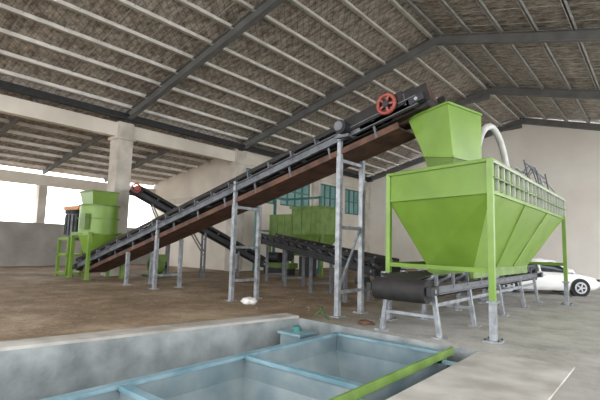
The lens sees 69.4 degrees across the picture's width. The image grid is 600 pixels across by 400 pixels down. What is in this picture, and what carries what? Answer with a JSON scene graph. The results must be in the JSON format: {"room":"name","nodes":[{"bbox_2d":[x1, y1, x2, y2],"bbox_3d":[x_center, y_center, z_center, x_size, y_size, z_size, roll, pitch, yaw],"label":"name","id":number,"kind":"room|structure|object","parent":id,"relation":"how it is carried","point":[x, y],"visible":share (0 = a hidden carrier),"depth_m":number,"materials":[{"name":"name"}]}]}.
{"room":"waste facility","nodes":[
{"label":"waste facility","id":0,"kind":"room"},
{"bbox_2d":[0,169,154,266],"bbox_3d":[-22.225,0.477,21.775,0.500,5.900,32.800,-4,-8,40],"label":"wall","id":1,"kind":"structure","parent":0,"point":[21,243],"depth_m":27.91,"materials":[{"name":"white paint"}]},
{"bbox_2d":[0,94,365,270],"bbox_3d":[-6.754,0.022,25.039,0.420,8.300,40.500,-4,-8,40],"label":"wall","id":2,"kind":"structure","parent":0,"point":[9,105],"depth_m":25.31,"materials":[{"name":"white paint"}]},
{"bbox_2d":[246,168,273,203],"bbox_3d":[-2.839,-0.927,29.812,0.180,2.200,3.100,-4,-8,40],"label":"window","id":3,"kind":"structure","parent":2,"relation":"in","point":[247,169],"depth_m":30.42,"materials":[{"name":"teal glass"}]},
{"bbox_2d":[280,184,309,206],"bbox_3d":[-0.406,-0.555,32.706,0.180,2.200,3.500,-4,-8,40],"label":"window","id":4,"kind":"structure","parent":2,"relation":"in","point":[304,191],"depth_m":32.90,"materials":[{"name":"teal glass"}]},
{"bbox_2d":[320,184,335,206],"bbox_3d":[2.477,-0.115,36.134,0.180,2.200,3.100,-4,-8,40],"label":"window","id":5,"kind":"structure","parent":2,"relation":"in","point":[328,192],"depth_m":36.00,"materials":[{"name":"teal glass"}]},
{"bbox_2d":[345,189,358,214],"bbox_3d":[4.782,0.237,38.877,0.180,2.200,3.100,-4,-8,40],"label":"window","id":6,"kind":"structure","parent":2,"relation":"in","point":[351,196],"depth_m":38.67,"materials":[{"name":"teal glass"}]},
{"bbox_2d":[151,150,234,269],"bbox_3d":[-8.079,0.776,31.504,9.550,8.100,0.400,-4,-8,40],"label":"wall","id":7,"kind":"structure","parent":0,"point":[185,187],"depth_m":30.82,"materials":[{"name":"white paint"}]},
{"bbox_2d":[0,0,599,185],"bbox_3d":[-2.736,-5.671,17.009,37.800,5.630,49.300,-4,-8,40],"label":"ceiling","id":8,"kind":"structure","parent":0,"point":[286,13],"depth_m":20.07,"materials":[{"name":"metal"}]},
{"bbox_2d":[0,0,599,181],"bbox_3d":[-0.128,-5.022,20.070,36.678,5.717,40.570,-4,-8,40],"label":"roof frame","id":9,"kind":"object","parent":8,"relation":"attached to","point":[428,46],"depth_m":21.51,"materials":[{"name":"grey metal"}]},
{"bbox_2d":[0,264,599,399],"bbox_3d":[-1.973,4.720,20.744,110.000,1.700,110.000,-4,-8,40],"label":"floor","id":10,"kind":"structure","parent":0,"point":[35,302],"depth_m":9.74,"materials":[{"name":"concrete"}]},
{"bbox_2d":[55,190,124,279],"bbox_3d":[-9.889,1.639,20.536,3.330,3.970,1.840,-4,-8,40],"label":"vertical crusher","id":11,"kind":"object","parent":10,"relation":"on","point":[94,221],"visible":0.91,"depth_m":19.73,"materials":[{"name":"green paint"}]},
{"bbox_2d":[101,121,135,275],"bbox_3d":[-9.267,-0.086,22.046,1.000,7.750,1.000,-4,-8,40],"label":"concrete column","id":12,"kind":"structure","parent":10,"relation":"on","point":[121,145],"depth_m":21.91,"materials":[{"name":"beige concrete"}]},
{"bbox_2d":[142,254,171,277],"bbox_3d":[-6.979,3.234,21.337,1.100,1.120,1.000,-4,-8,40],"label":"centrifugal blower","id":13,"kind":"object","parent":10,"relation":"on","point":[162,258],"visible":0.45,"depth_m":21.02,"materials":[{"name":"green paint"}]},
{"bbox_2d":[129,183,265,277],"bbox_3d":[-5.112,1.700,22.387,7.143,4.490,1.138,4,-7,-26],"label":"conveyor","id":14,"kind":"object","parent":10,"relation":"on","point":[155,201],"visible":0.65,"depth_m":22.05,"materials":[{"name":"metal"}]},
{"bbox_2d":[224,150,247,271],"bbox_3d":[-4.175,0.692,28.102,1.000,7.750,1.000,-4,-8,40],"label":"concrete column","id":15,"kind":"structure","parent":10,"relation":"on","point":[236,168],"depth_m":27.89,"materials":[{"name":"beige concrete"}]},
{"bbox_2d":[40,332,457,399],"bbox_3d":[-0.927,3.003,4.772,2.890,1.750,8.730,-4,-8,40],"label":"tank","id":16,"kind":"object","parent":10,"relation":"on","point":[333,365],"visible":0.94,"depth_m":6.56,"materials":[{"name":"metal"}]},
{"bbox_2d":[241,297,256,304],"bbox_3d":[-1.480,2.905,12.560,0.586,0.205,0.430,-4,-8,40],"label":"plastic bag","id":17,"kind":"object","parent":10,"relation":"on","point":[247,300],"visible":1,"depth_m":12.39,"materials":[{"name":"white plastic"}]},
{"bbox_2d":[72,82,445,317],"bbox_3d":[-3.546,0.463,15.190,17.294,5.507,1.550,-4,-8,40],"label":"conveyor","id":18,"kind":"object","parent":10,"relation":"on","point":[381,127],"visible":0.96,"depth_m":12.35,"materials":[{"name":"grey metal"}]},
{"bbox_2d":[252,196,321,273],"bbox_3d":[-0.763,2.107,27.086,2.940,4.900,3.040,-4,-8,40],"label":"frame","id":19,"kind":"object","parent":10,"relation":"on","point":[302,199],"visible":0.47,"depth_m":27.64,"materials":[{"name":"metal"}]},
{"bbox_2d":[0,313,574,399],"bbox_3d":[-1.750,2.233,5.587,7.842,0.050,9.707,-4,-8,40],"label":"ledge","id":20,"kind":"object","parent":10,"relation":"on","point":[483,375],"visible":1,"depth_m":6.02,"materials":[{"name":"concrete"}]},
{"bbox_2d":[277,325,316,343],"bbox_3d":[-0.073,3.572,9.383,0.650,1.640,0.600,-4,-8,40],"label":"box","id":21,"kind":"object","parent":10,"relation":"on","point":[295,333],"visible":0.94,"depth_m":9.34,"materials":[{"name":"blue paint"}]},
{"bbox_2d":[263,205,342,276],"bbox_3d":[-0.008,2.465,26.011,4.300,4.000,2.700,-4,-8,40],"label":"mixer","id":22,"kind":"object","parent":10,"relation":"on","point":[312,223],"visible":0.53,"depth_m":25.12,"materials":[{"name":"green paint"}]},
{"bbox_2d":[311,179,321,268],"bbox_3d":[1.012,1.484,34.272,1.000,7.750,1.000,-4,-8,40],"label":"concrete column","id":23,"kind":"structure","parent":10,"relation":"on","point":[316,186],"depth_m":34.10,"materials":[{"name":"beige concrete"}]},
{"bbox_2d":[313,306,329,319],"bbox_3d":[0.517,2.650,10.187,0.222,0.284,0.518,5,-7,-27],"label":"hose","id":24,"kind":"object","parent":10,"relation":"on","point":[321,309],"visible":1,"depth_m":10.03,"materials":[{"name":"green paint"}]},
{"bbox_2d":[261,233,405,301],"bbox_3d":[0.387,2.381,17.125,1.285,2.309,10.826,4,-7,-23],"label":"conveyor","id":25,"kind":"object","parent":10,"relation":"on","point":[374,264],"visible":0.87,"depth_m":16.02,"materials":[{"name":"metal"}]},
{"bbox_2d":[358,319,374,324],"bbox_3d":[1.486,2.731,9.700,0.335,0.099,0.379,4,-7,-24],"label":"sack","id":26,"kind":"object","parent":10,"relation":"on","point":[362,321],"visible":1,"depth_m":9.62,"materials":[{"name":"brown fabric"}]},
{"bbox_2d":[364,182,370,252],"bbox_3d":[5.912,2.232,40.099,1.000,7.750,1.000,-4,-8,40],"label":"concrete column","id":27,"kind":"structure","parent":10,"relation":"on","point":[367,184],"depth_m":39.87,"materials":[{"name":"beige concrete"}]},
{"bbox_2d":[366,266,542,340],"bbox_3d":[4.947,2.503,12.011,1.480,1.232,9.675,-4,-8,40],"label":"conveyor","id":28,"kind":"object","parent":10,"relation":"on","point":[405,286],"visible":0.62,"depth_m":9.07,"materials":[{"name":"grey metal"}]},
{"bbox_2d":[379,101,572,343],"bbox_3d":[5.497,0.685,12.573,2.920,4.983,8.990,-4,-8,40],"label":"hopper","id":29,"kind":"object","parent":10,"relation":"on","point":[466,211],"visible":0.98,"depth_m":9.86,"materials":[{"name":"green paint"}]},
{"bbox_2d":[473,258,599,296],"bbox_3d":[9.882,3.208,18.334,4.630,1.495,2.040,1,-6,4],"label":"car","id":30,"kind":"object","parent":10,"relation":"on","point":[553,276],"visible":0.47,"depth_m":17.41,"materials":[{"name":"white paint"}]},
{"bbox_2d":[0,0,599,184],"bbox_3d":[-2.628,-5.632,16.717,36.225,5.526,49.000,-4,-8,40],"label":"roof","id":31,"kind":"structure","parent":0,"point":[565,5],"depth_m":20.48,"materials":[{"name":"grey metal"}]},
{"bbox_2d":[369,117,599,278],"bbox_3d":[12.873,-0.129,35.337,36.600,11.800,0.300,-4,-8,40],"label":"wall","id":32,"kind":"structure","parent":0,"point":[569,158],"depth_m":30.66,"materials":[{"name":"paint"}]}
]}

